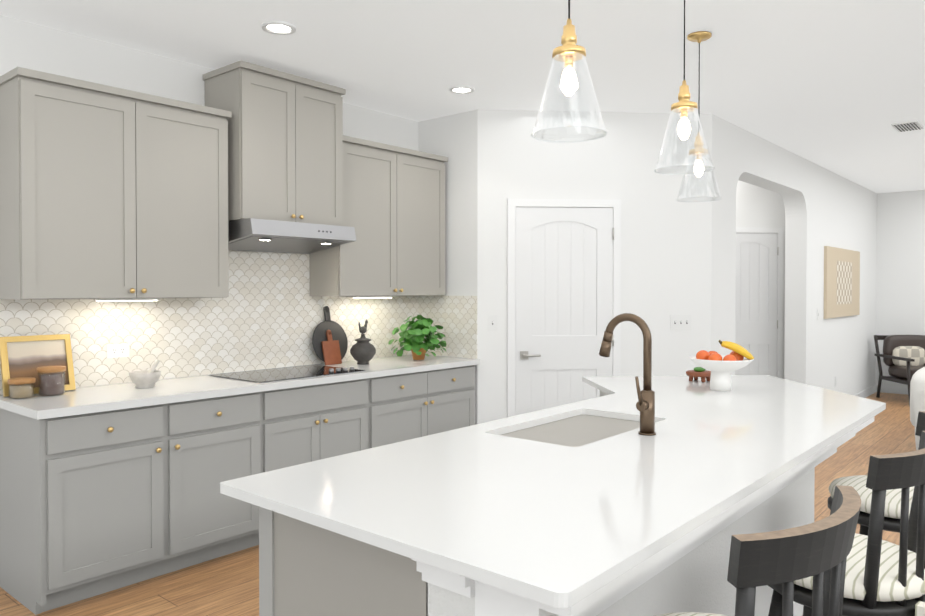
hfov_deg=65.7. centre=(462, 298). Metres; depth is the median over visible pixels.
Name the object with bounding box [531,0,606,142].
pendant light
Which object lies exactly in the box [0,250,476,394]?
tile backsplash
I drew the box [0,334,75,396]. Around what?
picture frame
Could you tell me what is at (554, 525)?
island countertop
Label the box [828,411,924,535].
stool
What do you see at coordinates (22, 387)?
decorative jar
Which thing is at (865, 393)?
baseboard
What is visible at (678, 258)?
wall block
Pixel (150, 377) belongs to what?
mortar
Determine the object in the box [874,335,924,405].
lounge chair
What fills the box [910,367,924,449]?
armchair
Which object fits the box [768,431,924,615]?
stool
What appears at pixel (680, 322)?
switch plate
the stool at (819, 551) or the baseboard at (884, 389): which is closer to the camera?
the stool at (819, 551)
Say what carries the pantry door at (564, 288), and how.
attached to the wall block
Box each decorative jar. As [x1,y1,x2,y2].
[8,377,35,398]
[37,366,65,395]
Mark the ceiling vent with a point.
(907, 126)
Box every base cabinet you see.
[0,391,279,614]
[280,379,383,468]
[380,363,479,444]
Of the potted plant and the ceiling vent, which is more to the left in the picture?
the potted plant
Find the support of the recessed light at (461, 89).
in the ceiling
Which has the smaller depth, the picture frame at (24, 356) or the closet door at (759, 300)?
the picture frame at (24, 356)
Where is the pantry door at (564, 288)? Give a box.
[507,199,620,417]
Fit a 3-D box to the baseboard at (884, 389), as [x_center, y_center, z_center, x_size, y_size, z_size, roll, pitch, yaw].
[8.474,1.282,7.708,7.109,0.100,0.014,1,1,41]
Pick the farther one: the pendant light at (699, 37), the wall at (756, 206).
the wall at (756, 206)
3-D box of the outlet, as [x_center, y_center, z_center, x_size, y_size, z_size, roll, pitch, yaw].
[-1.887,0.286,3.929,0.008,0.074,0.120,1,1,41]
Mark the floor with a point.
(226, 585)
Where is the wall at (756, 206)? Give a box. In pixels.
[736,180,784,378]
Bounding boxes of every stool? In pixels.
[655,485,860,615]
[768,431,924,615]
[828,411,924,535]
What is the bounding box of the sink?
[496,411,655,446]
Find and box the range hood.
[228,218,355,253]
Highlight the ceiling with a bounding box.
[0,0,924,192]
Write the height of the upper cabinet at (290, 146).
0.890 m
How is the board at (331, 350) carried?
on the countertop at (121, 396)
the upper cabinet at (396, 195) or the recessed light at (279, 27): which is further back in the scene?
the upper cabinet at (396, 195)
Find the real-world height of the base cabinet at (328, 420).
0.874 m
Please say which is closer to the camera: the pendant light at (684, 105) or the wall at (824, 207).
the pendant light at (684, 105)
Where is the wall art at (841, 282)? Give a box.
[824,246,859,318]
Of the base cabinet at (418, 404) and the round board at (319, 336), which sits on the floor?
the base cabinet at (418, 404)
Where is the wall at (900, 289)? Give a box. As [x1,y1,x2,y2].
[876,190,924,386]
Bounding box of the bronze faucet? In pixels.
[599,313,655,435]
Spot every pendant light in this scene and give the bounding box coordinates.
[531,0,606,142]
[654,0,714,174]
[676,31,721,201]
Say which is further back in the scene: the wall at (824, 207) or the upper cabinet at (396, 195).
the wall at (824, 207)
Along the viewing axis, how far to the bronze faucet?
2.53 m
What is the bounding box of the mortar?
[129,359,160,387]
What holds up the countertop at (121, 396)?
on the base cabinet at (106, 488)
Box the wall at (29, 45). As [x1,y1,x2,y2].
[0,15,417,387]
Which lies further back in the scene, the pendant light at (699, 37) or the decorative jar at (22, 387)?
the pendant light at (699, 37)
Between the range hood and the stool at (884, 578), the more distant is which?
the range hood
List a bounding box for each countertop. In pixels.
[0,355,479,418]
[220,375,885,614]
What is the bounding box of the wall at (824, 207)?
[736,126,876,394]
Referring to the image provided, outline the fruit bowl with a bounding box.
[689,340,753,390]
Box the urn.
[350,319,375,364]
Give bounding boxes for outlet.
[107,343,128,357]
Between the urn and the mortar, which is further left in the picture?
the mortar
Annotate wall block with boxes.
[418,109,735,424]
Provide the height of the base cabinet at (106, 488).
0.874 m
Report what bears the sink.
in the island countertop at (554, 525)
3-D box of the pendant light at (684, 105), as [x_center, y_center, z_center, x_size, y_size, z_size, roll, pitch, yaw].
[0.879,-0.942,2.842,0.233,0.864,0.233,1,1,41]
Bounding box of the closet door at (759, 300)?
[735,227,782,377]
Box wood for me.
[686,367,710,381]
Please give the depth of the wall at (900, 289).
9.82 m
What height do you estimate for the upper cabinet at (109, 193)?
1.057 m
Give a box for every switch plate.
[488,315,496,330]
[670,315,690,329]
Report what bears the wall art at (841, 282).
attached to the wall at (824, 207)
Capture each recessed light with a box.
[262,21,295,34]
[449,86,474,93]
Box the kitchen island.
[259,411,881,615]
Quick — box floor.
[0,392,915,615]
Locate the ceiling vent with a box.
[891,120,923,131]
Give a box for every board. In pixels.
[312,306,347,361]
[322,330,341,364]
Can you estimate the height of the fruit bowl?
0.255 m
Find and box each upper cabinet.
[0,67,231,300]
[203,60,347,226]
[309,136,447,297]
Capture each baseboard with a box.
[854,385,876,397]
[877,385,907,394]
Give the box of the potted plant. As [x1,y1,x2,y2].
[388,315,446,359]
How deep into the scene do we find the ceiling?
4.07 m
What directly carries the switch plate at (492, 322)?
attached to the wall block
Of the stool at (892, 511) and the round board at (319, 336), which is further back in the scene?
the round board at (319, 336)
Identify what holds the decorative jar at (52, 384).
on the countertop at (121, 396)

